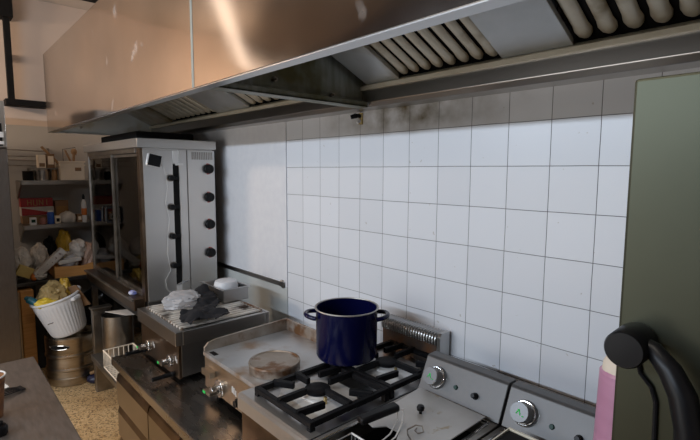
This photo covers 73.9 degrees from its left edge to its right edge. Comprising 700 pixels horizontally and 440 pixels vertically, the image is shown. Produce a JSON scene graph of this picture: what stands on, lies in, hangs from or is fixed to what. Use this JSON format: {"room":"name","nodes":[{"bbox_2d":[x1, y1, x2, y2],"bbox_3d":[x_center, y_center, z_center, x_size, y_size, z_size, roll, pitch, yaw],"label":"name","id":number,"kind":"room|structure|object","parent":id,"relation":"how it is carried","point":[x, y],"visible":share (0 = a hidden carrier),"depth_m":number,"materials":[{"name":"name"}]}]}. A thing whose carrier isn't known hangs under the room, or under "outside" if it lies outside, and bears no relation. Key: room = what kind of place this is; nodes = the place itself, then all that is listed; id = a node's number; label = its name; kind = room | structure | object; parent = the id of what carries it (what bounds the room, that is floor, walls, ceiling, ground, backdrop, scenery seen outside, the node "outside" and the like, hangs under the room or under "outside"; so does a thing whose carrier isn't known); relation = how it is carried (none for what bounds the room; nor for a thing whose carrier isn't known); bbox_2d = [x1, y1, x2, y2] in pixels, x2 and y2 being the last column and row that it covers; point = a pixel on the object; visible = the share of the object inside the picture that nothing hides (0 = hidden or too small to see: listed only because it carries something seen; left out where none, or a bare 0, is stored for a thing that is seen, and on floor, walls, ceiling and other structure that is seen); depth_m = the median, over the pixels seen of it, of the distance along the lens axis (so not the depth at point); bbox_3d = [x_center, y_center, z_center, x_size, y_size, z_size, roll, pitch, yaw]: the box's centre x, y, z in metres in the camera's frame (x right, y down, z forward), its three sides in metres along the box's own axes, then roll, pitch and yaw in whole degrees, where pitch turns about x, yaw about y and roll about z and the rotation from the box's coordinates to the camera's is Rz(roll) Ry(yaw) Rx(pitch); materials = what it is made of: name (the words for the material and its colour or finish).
{"room":"commercial kitchen","nodes":[
{"label":"commercial kitchen","id":0,"kind":"room"},
{"bbox_2d":[39,0,94,10],"bbox_3d":[-1.216,-1.585,0.678,3.900,0.100,7.100,-5,8,-42],"label":"ceiling","id":1,"kind":"structure","parent":0,"point":[84,5],"depth_m":4.07,"materials":[{"name":"paint"}]},
{"bbox_2d":[82,0,97,2],"bbox_3d":[-2.118,-1.868,3.966,0.500,0.030,0.100,-5,8,-42],"label":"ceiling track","id":2,"kind":"object","parent":1,"relation":"attached to","point":[91,1],"visible":0.02,"depth_m":3.91,"materials":[{"name":"black metal"}]},
{"bbox_2d":[0,0,137,327],"bbox_3d":[-3.575,-0.298,3.418,3.700,3.050,0.100,-5,8,-42],"label":"wall","id":3,"kind":"structure","parent":0,"point":[35,25],"depth_m":4.04,"materials":[{"name":"beige paint"}]},
{"bbox_2d":[0,0,45,108],"bbox_3d":[-2.744,-1.385,3.889,0.305,0.860,0.150,-5,8,-42],"label":"wall bracket","id":4,"kind":"object","parent":3,"relation":"attached to","point":[6,9],"visible":0.87,"depth_m":3.81,"materials":[{"name":"black metal"}]},
{"bbox_2d":[7,148,50,179],"bbox_3d":[-2.813,-0.484,3.999,0.390,0.280,0.040,-5,8,-42],"label":"wire rack","id":5,"kind":"object","parent":3,"relation":"attached to","point":[47,149],"visible":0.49,"depth_m":3.98,"materials":[{"name":"metal"}]},
{"bbox_2d":[15,168,88,198],"bbox_3d":[-2.435,-0.333,4.183,0.905,0.265,0.300,-5,8,-42],"label":"wall shelf","id":6,"kind":"object","parent":3,"relation":"attached to","point":[19,183],"depth_m":3.92,"materials":[{"name":"metal"}]},
{"bbox_2d":[22,171,33,179],"bbox_3d":[-2.705,-0.372,3.906,0.092,0.078,0.092,-5,8,-42],"label":"pan","id":7,"kind":"object","parent":6,"relation":"on","point":[26,175],"visible":0.94,"depth_m":3.87,"materials":[{"name":"black metal"}]},
{"bbox_2d":[36,155,45,167],"bbox_3d":[-2.628,-0.498,3.954,0.055,0.110,0.091,-5,8,-42],"label":"carton","id":8,"kind":"object","parent":6,"relation":"on","point":[40,159],"visible":1,"depth_m":3.92,"materials":[{"name":"beige cardboard"}]},
{"bbox_2d":[34,170,49,179],"bbox_3d":[-2.631,-0.384,3.972,0.122,0.088,0.122,-5,8,-42],"label":"saucepan","id":9,"kind":"object","parent":6,"relation":"on","point":[38,174],"visible":0.91,"depth_m":3.93,"materials":[{"name":"silver metal"}]},
{"bbox_2d":[45,154,54,167],"bbox_3d":[-2.581,-0.508,3.997,0.057,0.120,0.091,-5,8,-42],"label":"carton","id":10,"kind":"object","parent":6,"relation":"on","point":[50,160],"visible":0.89,"depth_m":3.96,"materials":[{"name":"beige cardboard"}]},
{"bbox_2d":[51,170,56,179],"bbox_3d":[-2.548,-0.388,4.007,0.044,0.091,0.044,-5,8,-42],"label":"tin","id":11,"kind":"object","parent":6,"relation":"on","point":[53,172],"visible":0.88,"depth_m":3.99,"materials":[{"name":"brown metal"}]},
{"bbox_2d":[55,161,84,179],"bbox_3d":[-2.467,-0.434,4.096,0.201,0.165,0.210,-5,8,-42],"label":"plastic crate","id":12,"kind":"object","parent":6,"relation":"on","point":[67,170],"visible":0.89,"depth_m":4.02,"materials":[{"name":"beige plastic"}]},
{"bbox_2d":[40,146,57,163],"bbox_3d":[-2.550,-0.526,4.003,0.184,0.215,0.030,-4,7,-35],"label":"wooden stick","id":13,"kind":"object","parent":12,"relation":"in","point":[41,147],"visible":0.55,"depth_m":3.96,"materials":[{"name":"brown wood"}]},
{"bbox_2d":[71,148,76,160],"bbox_3d":[-2.463,-0.522,4.150,0.056,0.231,0.041,-5,8,-42],"label":"wooden spoon","id":14,"kind":"object","parent":12,"relation":"in","point":[73,151],"visible":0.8,"depth_m":4.13,"materials":[{"name":"brown wood"}]},
{"bbox_2d":[18,219,90,241],"bbox_3d":[-2.437,0.087,4.227,0.905,0.160,0.300,-5,8,-42],"label":"wall shelf","id":15,"kind":"object","parent":3,"relation":"attached to","point":[22,227],"visible":0.46,"depth_m":3.96,"materials":[{"name":"metal"}]},
{"bbox_2d":[29,217,36,224],"bbox_3d":[-2.659,0.010,3.900,0.045,0.060,0.051,-5,8,-42],"label":"carton","id":16,"kind":"object","parent":15,"relation":"on","point":[33,220],"visible":1,"depth_m":3.88,"materials":[{"name":"white cardboard"}]},
{"bbox_2d":[20,215,46,223],"bbox_3d":[-2.731,-0.010,4.057,0.225,0.067,0.100,-5,8,-42],"label":"carton","id":17,"kind":"object","parent":15,"relation":"on","point":[24,219],"visible":0.43,"depth_m":3.98,"materials":[{"name":"brown cardboard"}]},
{"bbox_2d":[19,206,53,215],"bbox_3d":[-2.727,-0.081,4.049,0.240,0.073,0.107,-5,8,-42],"label":"box","id":18,"kind":"object","parent":17,"relation":"on","point":[23,211],"visible":0.76,"depth_m":4.00,"materials":[{"name":"red cardboard"}]},
{"bbox_2d":[19,197,52,206],"bbox_3d":[-2.730,-0.155,4.041,0.235,0.074,0.102,-5,8,-42],"label":"box","id":19,"kind":"object","parent":18,"relation":"on","point":[43,201],"visible":1,"depth_m":4.00,"materials":[{"name":"red cardboard"}]},
{"bbox_2d":[40,217,46,223],"bbox_3d":[-2.604,0.005,3.944,0.048,0.061,0.048,-5,8,-42],"label":"spice jar","id":20,"kind":"object","parent":15,"relation":"on","point":[42,219],"visible":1,"depth_m":3.92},
{"bbox_2d":[47,211,54,223],"bbox_3d":[-2.556,-0.024,3.970,0.052,0.113,0.052,-5,8,-42],"label":"tin","id":21,"kind":"object","parent":15,"relation":"on","point":[50,214],"visible":1,"depth_m":3.95,"materials":[{"name":"blue metal"}]},
{"bbox_2d":[54,215,60,222],"bbox_3d":[-2.534,-0.005,4.027,0.040,0.065,0.051,-5,8,-42],"label":"carton","id":22,"kind":"object","parent":15,"relation":"on","point":[57,217],"visible":0.92,"depth_m":4.01,"materials":[{"name":"beige cardboard"}]},
{"bbox_2d":[53,200,68,215],"bbox_3d":[-2.589,-0.083,4.165,0.100,0.190,0.101,-5,8,-42],"label":"carton","id":23,"kind":"object","parent":15,"relation":"on","point":[60,206],"visible":0.49,"depth_m":4.12,"materials":[{"name":"brown cardboard"}]},
{"bbox_2d":[59,211,75,222],"bbox_3d":[-2.474,-0.030,4.071,0.133,0.104,0.094,-5,8,-42],"label":"flour bag","id":24,"kind":"object","parent":15,"relation":"on","point":[66,216],"visible":1,"depth_m":4.04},
{"bbox_2d":[75,214,82,221],"bbox_3d":[-2.417,-0.020,4.145,0.040,0.070,0.071,-5,8,-42],"label":"carton","id":25,"kind":"object","parent":15,"relation":"on","point":[78,216],"visible":0.98,"depth_m":4.12,"materials":[{"name":"beige cardboard"}]},
{"bbox_2d":[81,194,86,221],"bbox_3d":[-2.372,-0.108,4.143,0.044,0.246,0.044,-5,8,-42],"label":"sauce bottle","id":26,"kind":"object","parent":15,"relation":"on","point":[83,202],"visible":1,"depth_m":4.13,"materials":[{"name":"white plastic"}]},
{"bbox_2d":[41,327,141,439],"bbox_3d":[-1.229,1.548,1.006,3.900,0.100,7.100,-5,8,-42],"label":"floor","id":27,"kind":"structure","parent":0,"point":[93,414],"depth_m":3.14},
{"bbox_2d":[0,101,21,363],"bbox_3d":[-2.791,0.237,3.142,0.780,2.050,0.766,-5,8,-42],"label":"fridge","id":28,"kind":"object","parent":27,"relation":"on","point":[10,337],"visible":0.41,"depth_m":3.11,"materials":[{"name":"grey metal"}]},
{"bbox_2d":[0,132,3,143],"bbox_3d":[-2.269,-0.532,3.016,0.037,0.080,0.003,-5,8,-42],"label":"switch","id":29,"kind":"object","parent":28,"relation":"attached to","point":[1,133],"depth_m":3.02,"materials":[{"name":"white plastic"}]},
{"bbox_2d":[17,286,37,362],"bbox_3d":[-2.628,0.860,3.716,0.130,0.692,0.480,-5,8,-42],"label":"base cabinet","id":30,"kind":"object","parent":27,"relation":"on","point":[26,313],"visible":0.33,"depth_m":3.54,"materials":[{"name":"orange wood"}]},
{"bbox_2d":[0,357,81,439],"bbox_3d":[-1.060,1.064,1.081,0.815,0.850,1.560,-5,8,-42],"label":"prep table","id":31,"kind":"object","parent":27,"relation":"on","point":[35,412],"visible":1,"depth_m":1.46,"materials":[{"name":"metal"}]},
{"bbox_2d":[0,370,5,417],"bbox_3d":[-1.089,0.536,1.407,0.086,0.132,0.087,-5,8,-42],"label":"paper cup","id":32,"kind":"object","parent":31,"relation":"on","point":[2,373],"visible":1,"depth_m":1.41,"materials":[{"name":"brown paper"}]},
{"bbox_2d":[0,420,7,436],"bbox_3d":[-0.997,0.591,1.321,0.040,0.040,0.040,-5,8,-42],"label":"bottle","id":33,"kind":"object","parent":31,"relation":"on","point":[3,426],"visible":1,"depth_m":1.32,"materials":[{"name":"plastic"}]},
{"bbox_2d":[4,386,25,395],"bbox_3d":[-1.220,0.582,1.493,0.295,0.010,0.076,-5,8,-42],"label":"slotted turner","id":34,"kind":"object","parent":31,"relation":"on","point":[18,388],"visible":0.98,"depth_m":1.58,"materials":[{"name":"black plastic"}]},
{"bbox_2d":[35,314,47,367],"bbox_3d":[-2.543,0.982,3.861,0.150,0.420,0.240,-5,8,-42],"label":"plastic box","id":35,"kind":"object","parent":27,"relation":"on","point":[41,330],"visible":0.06,"depth_m":3.75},
{"bbox_2d":[16,271,86,297],"bbox_3d":[-2.392,0.796,4.095,0.990,0.742,0.650,-5,8,-42],"label":"table","id":36,"kind":"object","parent":27,"relation":"on","point":[21,282],"visible":0.03,"depth_m":3.66,"materials":[{"name":"wood"}]},
{"bbox_2d":[14,246,32,278],"bbox_3d":[-2.611,0.333,3.687,0.160,0.258,0.204,-5,8,-42],"label":"plastic bag","id":37,"kind":"object","parent":36,"relation":"on","point":[22,256],"visible":0.5,"depth_m":3.64,"materials":[{"name":"white plastic"}]},
{"bbox_2d":[16,264,33,278],"bbox_3d":[-2.521,0.399,3.600,0.124,0.116,0.060,-5,8,-42],"label":"carton","id":38,"kind":"object","parent":36,"relation":"on","point":[23,271],"visible":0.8,"depth_m":3.58,"materials":[{"name":"yellow cardboard"}]},
{"bbox_2d":[30,273,36,280],"bbox_3d":[-2.454,0.443,3.612,0.053,0.059,0.052,-5,8,-42],"label":"snack packet","id":39,"kind":"object","parent":36,"relation":"on","point":[32,277],"visible":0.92,"depth_m":3.59,"materials":[{"name":"orange plastic"}]},
{"bbox_2d":[29,242,48,269],"bbox_3d":[-2.593,0.313,3.877,0.151,0.260,0.196,-5,8,-42],"label":"plastic bag","id":40,"kind":"object","parent":36,"relation":"on","point":[38,253],"visible":0.56,"depth_m":3.81,"materials":[{"name":"white plastic"}]},
{"bbox_2d":[35,273,46,279],"bbox_3d":[-2.442,0.432,3.647,0.115,0.074,0.115,-5,8,-42],"label":"plastic bag","id":41,"kind":"object","parent":36,"relation":"on","point":[41,277],"visible":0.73,"depth_m":3.62,"materials":[{"name":"white plastic"}]},
{"bbox_2d":[43,236,56,255],"bbox_3d":[-2.610,0.281,4.045,0.115,0.288,0.158,-5,8,-42],"label":"plastic bag","id":42,"kind":"object","parent":36,"relation":"on","point":[49,243],"visible":0.38,"depth_m":4.00,"materials":[{"name":"black plastic"}]},
{"bbox_2d":[33,247,66,275],"bbox_3d":[-2.379,0.336,3.683,0.232,0.216,0.080,-5,8,-42],"label":"packet","id":43,"kind":"object","parent":36,"relation":"on","point":[59,253],"visible":0.94,"depth_m":3.66,"materials":[{"name":"white plastic"}]},
{"bbox_2d":[56,229,71,258],"bbox_3d":[-2.509,0.249,4.081,0.142,0.346,0.187,-5,8,-42],"label":"plastic bag","id":44,"kind":"object","parent":36,"relation":"on","point":[63,239],"visible":0.51,"depth_m":4.02,"materials":[{"name":"yellow plastic"}]},
{"bbox_2d":[48,262,92,278],"bbox_3d":[-2.331,0.398,3.883,0.280,0.095,0.280,-5,8,-42],"label":"wooden tray","id":45,"kind":"object","parent":36,"relation":"on","point":[66,270],"visible":0.58,"depth_m":3.77,"materials":[{"name":"orange wood"}]},
{"bbox_2d":[59,251,78,266],"bbox_3d":[-2.329,0.336,3.837,0.158,0.163,0.173,-5,8,-42],"label":"plastic bag","id":46,"kind":"object","parent":45,"relation":"in","point":[74,264],"visible":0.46,"depth_m":3.89,"materials":[{"name":"grey plastic"}]},
{"bbox_2d":[56,256,81,264],"bbox_3d":[-2.302,0.328,3.806,0.171,0.052,0.100,-5,8,-42],"label":"packet","id":47,"kind":"object","parent":45,"relation":"on","point":[71,259],"visible":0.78,"depth_m":3.78,"materials":[{"name":"white plastic"}]},
{"bbox_2d":[69,238,86,257],"bbox_3d":[-2.285,0.241,3.907,0.135,0.170,0.233,-5,8,-42],"label":"plastic bag","id":48,"kind":"object","parent":47,"relation":"on","point":[77,247],"visible":0.88,"depth_m":3.84,"materials":[{"name":"white plastic"}]},
{"bbox_2d":[79,242,92,264],"bbox_3d":[-2.235,0.303,3.964,0.131,0.247,0.206,-5,8,-42],"label":"plastic bag","id":49,"kind":"object","parent":36,"relation":"on","point":[87,258],"visible":0.44,"depth_m":3.89,"materials":[{"name":"plastic"}]},
{"bbox_2d":[44,324,93,386],"bbox_3d":[-2.139,1.037,3.584,0.356,0.372,0.356,-5,8,-42],"label":"beer keg","id":50,"kind":"object","parent":27,"relation":"on","point":[69,362],"visible":0.75,"depth_m":3.44,"materials":[{"name":"metal"}]},
{"bbox_2d":[29,285,86,337],"bbox_3d":[-2.146,0.683,3.418,0.347,0.354,0.335,-2,6,-18],"label":"bin","id":51,"kind":"object","parent":50,"relation":"on","point":[64,317],"visible":0.73,"depth_m":3.34,"materials":[{"name":"white plastic"}]},
{"bbox_2d":[24,296,36,305],"bbox_3d":[-2.264,0.587,3.321,0.114,0.091,0.052,0,6,-6],"label":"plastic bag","id":52,"kind":"object","parent":51,"relation":"on","point":[30,300],"visible":0.72,"depth_m":3.30,"materials":[{"name":"teal plastic"}]},
{"bbox_2d":[34,297,55,308],"bbox_3d":[-2.147,0.593,3.304,0.168,0.092,0.082,-5,8,-42],"label":"packet","id":53,"kind":"object","parent":51,"relation":"in","point":[44,300],"visible":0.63,"depth_m":3.27,"materials":[{"name":"yellow plastic"}]},
{"bbox_2d":[36,280,67,300],"bbox_3d":[-2.168,0.554,3.392,0.206,0.234,0.217,-5,8,-42],"label":"plastic bag","id":54,"kind":"object","parent":51,"relation":"in","point":[53,289],"visible":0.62,"depth_m":3.34,"materials":[{"name":"beige plastic"}]},
{"bbox_2d":[59,278,70,295],"bbox_3d":[-2.120,0.530,3.460,0.088,0.206,0.135,-5,8,-42],"label":"bag","id":55,"kind":"object","parent":51,"relation":"in","point":[64,281],"visible":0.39,"depth_m":3.43,"materials":[{"name":"yellow plastic"}]},
{"bbox_2d":[68,285,90,305],"bbox_3d":[-2.020,0.565,3.451,0.151,0.191,0.081,2,6,17],"label":"cardboard piece","id":56,"kind":"object","parent":51,"relation":"in","point":[72,289],"visible":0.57,"depth_m":3.43,"materials":[{"name":"brown cardboard"}]},
{"bbox_2d":[87,370,94,383],"bbox_3d":[-1.907,1.168,3.518,0.153,0.125,0.109,-5,8,-42],"label":"dustpan","id":57,"kind":"object","parent":27,"relation":"on","point":[90,378],"visible":0.35,"depth_m":3.47,"materials":[{"name":"blue plastic"}]},
{"bbox_2d":[89,304,114,391],"bbox_3d":[-1.800,0.932,3.386,0.140,0.625,0.070,-5,8,-42],"label":"table leg","id":58,"kind":"object","parent":27,"relation":"on","point":[102,383],"visible":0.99,"depth_m":3.35,"materials":[{"name":"metal"}]},
{"bbox_2d":[83,288,125,324],"bbox_3d":[-2.179,0.854,4.132,0.446,0.620,0.340,-5,8,-42],"label":"sack","id":59,"kind":"object","parent":27,"relation":"on","point":[103,298],"visible":0.09,"depth_m":4.01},
{"bbox_2d":[89,281,141,388],"bbox_3d":[-1.441,0.879,3.334,0.690,0.744,1.520,-5,8,-42],"label":"stand","id":60,"kind":"object","parent":27,"relation":"on","point":[97,358],"visible":0.07,"depth_m":3.14,"materials":[{"name":"metal"}]},
{"bbox_2d":[91,343,141,388],"bbox_3d":[-1.244,0.961,3.116,0.680,0.039,0.880,-5,8,-42],"label":"wire basket","id":61,"kind":"object","parent":60,"relation":"attached to","point":[97,358],"depth_m":3.05,"materials":[{"name":"metal"}]},
{"bbox_2d":[100,309,133,361],"bbox_3d":[-1.576,0.781,3.160,0.202,0.303,0.202,-5,8,-42],"label":"pot","id":62,"kind":"object","parent":60,"relation":"on","point":[117,329],"visible":0.66,"depth_m":3.08,"materials":[{"name":"metal"}]},
{"bbox_2d":[106,309,134,314],"bbox_3d":[-1.523,0.627,3.160,0.276,0.002,0.101,3,6,22],"label":"paper sheet","id":63,"kind":"object","parent":62,"relation":"on","point":[125,311],"visible":0.79,"depth_m":3.15,"materials":[{"name":"white paper"}]},
{"bbox_2d":[103,343,137,381],"bbox_3d":[-1.334,0.906,2.851,0.191,0.119,0.546,-5,8,-42],"label":"wire basket","id":64,"kind":"object","parent":60,"relation":"on","point":[108,356],"visible":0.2,"depth_m":2.96,"materials":[{"name":"beige plastic"}]},
{"bbox_2d":[83,131,216,310],"bbox_3d":[-1.498,-0.055,3.360,0.555,1.105,1.276,-5,8,-42],"label":"oven","id":65,"kind":"object","parent":60,"relation":"on","point":[132,242],"visible":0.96,"depth_m":2.99,"materials":[{"name":"metal"}]},
{"bbox_2d":[128,290,136,294],"bbox_3d":[-1.363,0.453,2.912,0.053,0.028,0.051,-5,8,-42],"label":"rag","id":66,"kind":"object","parent":65,"relation":"on","point":[132,292],"visible":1,"depth_m":2.90,"materials":[{"name":"fabric"}]},
{"bbox_2d":[146,153,161,167],"bbox_3d":[-1.177,-0.358,2.791,0.094,0.091,0.019,-5,8,-42],"label":"timer","id":67,"kind":"object","parent":65,"relation":"attached to","point":[153,160],"visible":1,"depth_m":2.78,"materials":[{"name":"plastic"}]},
{"bbox_2d":[161,159,170,290],"bbox_3d":[-1.133,0.041,2.872,0.042,0.831,0.006,-5,8,-42],"label":"cord","id":68,"kind":"object","parent":67,"relation":"hanging from","point":[161,159],"visible":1,"depth_m":2.87,"materials":[{"name":"plastic"}]},
{"bbox_2d":[111,352,242,439],"bbox_3d":[-0.533,1.045,2.289,0.845,0.640,1.157,-5,8,-42],"label":"base cabinet","id":69,"kind":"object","parent":27,"relation":"on","point":[170,408],"depth_m":2.02,"materials":[{"name":"metal"}]},
{"bbox_2d":[125,297,268,381],"bbox_3d":[-0.801,0.583,2.402,0.580,0.252,0.505,-5,8,-42],"label":"grill","id":70,"kind":"object","parent":69,"relation":"on","point":[177,346],"visible":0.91,"depth_m":2.23,"materials":[{"name":"metal"}]},
{"bbox_2d":[161,290,200,309],"bbox_3d":[-0.886,0.415,2.463,0.225,0.075,0.196,-5,8,-42],"label":"bag","id":71,"kind":"object","parent":70,"relation":"on","point":[168,305],"visible":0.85,"depth_m":2.49,"materials":[{"name":"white plastic"}]},
{"bbox_2d":[179,284,229,324],"bbox_3d":[-0.771,0.411,2.373,0.228,0.077,0.535,-3,7,-25],"label":"cloth","id":72,"kind":"object","parent":70,"relation":"on","point":[205,307],"visible":0.99,"depth_m":2.26,"materials":[{"name":"black fabric"}]},
{"bbox_2d":[200,277,250,302],"bbox_3d":[-0.706,0.396,2.629,0.174,0.073,0.274,-5,8,-42],"label":"steel pan","id":73,"kind":"object","parent":70,"relation":"on","point":[241,292],"visible":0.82,"depth_m":2.54,"materials":[{"name":"silver metal"}]},
{"bbox_2d":[214,278,237,289],"bbox_3d":[-0.699,0.381,2.620,0.136,0.096,0.136,-5,8,-42],"label":"tub","id":74,"kind":"object","parent":73,"relation":"in","point":[222,283],"visible":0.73,"depth_m":2.57,"materials":[{"name":"white plastic"}]},
{"bbox_2d":[201,318,323,412],"bbox_3d":[-0.337,0.635,1.948,0.496,0.248,0.464,-5,8,-42],"label":"griddle","id":75,"kind":"object","parent":69,"relation":"on","point":[226,372],"visible":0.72,"depth_m":1.98,"materials":[{"name":"metal"}]},
{"bbox_2d":[248,350,299,379],"bbox_3d":[-0.293,0.561,1.805,0.200,0.041,0.200,-5,8,-42],"label":"lid","id":76,"kind":"object","parent":75,"relation":"on","point":[272,364],"visible":0.98,"depth_m":1.77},
{"bbox_2d":[238,314,449,439],"bbox_3d":[0.033,0.940,1.724,0.761,0.972,0.401,-5,8,-42],"label":"gas range","id":77,"kind":"object","parent":27,"relation":"on","point":[310,403],"visible":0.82,"depth_m":1.58,"materials":[{"name":"metal"}]},
{"bbox_2d":[304,297,389,365],"bbox_3d":[-0.013,0.428,1.798,0.275,0.198,0.270,-5,8,-42],"label":"enamel pot","id":78,"kind":"object","parent":77,"relation":"on","point":[346,327],"visible":1,"depth_m":1.71,"materials":[{"name":"blue metal"}]},
{"bbox_2d":[313,351,515,439],"bbox_3d":[0.193,0.976,1.393,0.600,0.971,0.306,-5,8,-42],"label":"fryer","id":79,"kind":"object","parent":27,"relation":"on","point":[485,392],"visible":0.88,"depth_m":1.45,"materials":[{"name":"metal"}]},
{"bbox_2d":[338,402,403,439],"bbox_3d":[0.086,0.623,1.257,0.203,0.185,0.202,-5,8,-42],"label":"basket","id":80,"kind":"object","parent":79,"relation":"hanging from","point":[375,414],"visible":1,"depth_m":1.29,"materials":[{"name":"metal"}]},
{"bbox_2d":[369,388,484,439],"bbox_3d":[0.214,0.575,1.374,0.280,0.034,0.250,-5,8,-42],"label":"lid","id":81,"kind":"object","parent":79,"relation":"on","point":[427,415],"visible":0.94,"depth_m":1.37,"materials":[{"name":"grey metal"}]},
{"bbox_2d":[481,380,595,439],"bbox_3d":[0.402,1.000,1.163,0.600,0.971,0.306,-5,8,-42],"label":"fryer","id":82,"kind":"object","parent":27,"relation":"on","point":[536,412],"visible":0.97,"depth_m":1.29,"materials":[{"name":"metal"}]},
{"bbox_2d":[492,427,537,439],"bbox_3d":[0.380,0.604,1.082,0.331,0.044,0.204,-5,8,-42],"label":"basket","id":83,"kind":"object","parent":82,"relation":"on","point":[509,433],"visible":1,"depth_m":1.23,"materials":[{"name":"silver metal"}]},
{"bbox_2d":[604,71,699,439],"bbox_3d":[0.947,0.659,0.589,0.816,1.674,0.944,-5,8,-42],"label":"tall cabinet","id":84,"kind":"object","parent":27,"relation":"on","point":[654,349],"visible":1,"depth_m":0.60,"materials":[{"name":"metal"}]},
{"bbox_2d":[138,0,699,406],"bbox_3d":[0.184,-0.145,2.112,0.100,3.050,7.100,-5,8,-42],"label":"wall","id":85,"kind":"structure","parent":0,"point":[496,222],"depth_m":1.71,"materials":[{"name":"white tile"}]},
{"bbox_2d":[172,93,287,286],"bbox_3d":[-1.266,-0.449,3.608,0.006,1.470,2.700,-5,8,-42],"label":"wall panel","id":86,"kind":"object","parent":85,"relation":"attached to","point":[250,163],"depth_m":2.91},
{"bbox_2d":[217,261,284,287],"bbox_3d":[-1.279,0.269,3.685,0.012,0.052,2.684,-5,8,-42],"label":"trim","id":87,"kind":"structure","parent":85,"relation":"attached to","point":[281,283],"depth_m":2.95,"materials":[{"name":"metal"}]},
{"bbox_2d":[217,265,287,322],"bbox_3d":[-1.270,0.595,3.719,0.004,0.630,2.698,-5,8,-42],"label":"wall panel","id":88,"kind":"structure","parent":85,"relation":"attached to","point":[273,298],"depth_m":2.88,"materials":[{"name":"silver metal"}]},
{"bbox_2d":[350,113,362,124],"bbox_3d":[0.028,-0.466,2.134,0.062,0.053,0.032,-5,8,-42],"label":"spray nozzle","id":89,"kind":"object","parent":85,"relation":"attached to","point":[360,115],"visible":1,"depth_m":2.13,"materials":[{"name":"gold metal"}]},
{"bbox_2d":[43,0,699,135],"bbox_3d":[-0.354,-0.755,1.942,0.843,0.554,4.570,-5,8,-42],"label":"extractor hood","id":90,"kind":"object","parent":85,"relation":"attached to","point":[125,66],"visible":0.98,"depth_m":1.54,"materials":[{"name":"metal"}]},
{"bbox_2d":[593,355,615,439],"bbox_3d":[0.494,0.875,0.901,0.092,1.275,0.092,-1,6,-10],"label":"bottle","id":91,"kind":"object","parent":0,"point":[602,425],"visible":0.27,"depth_m":0.83,"materials":[{"name":"pink plastic"}]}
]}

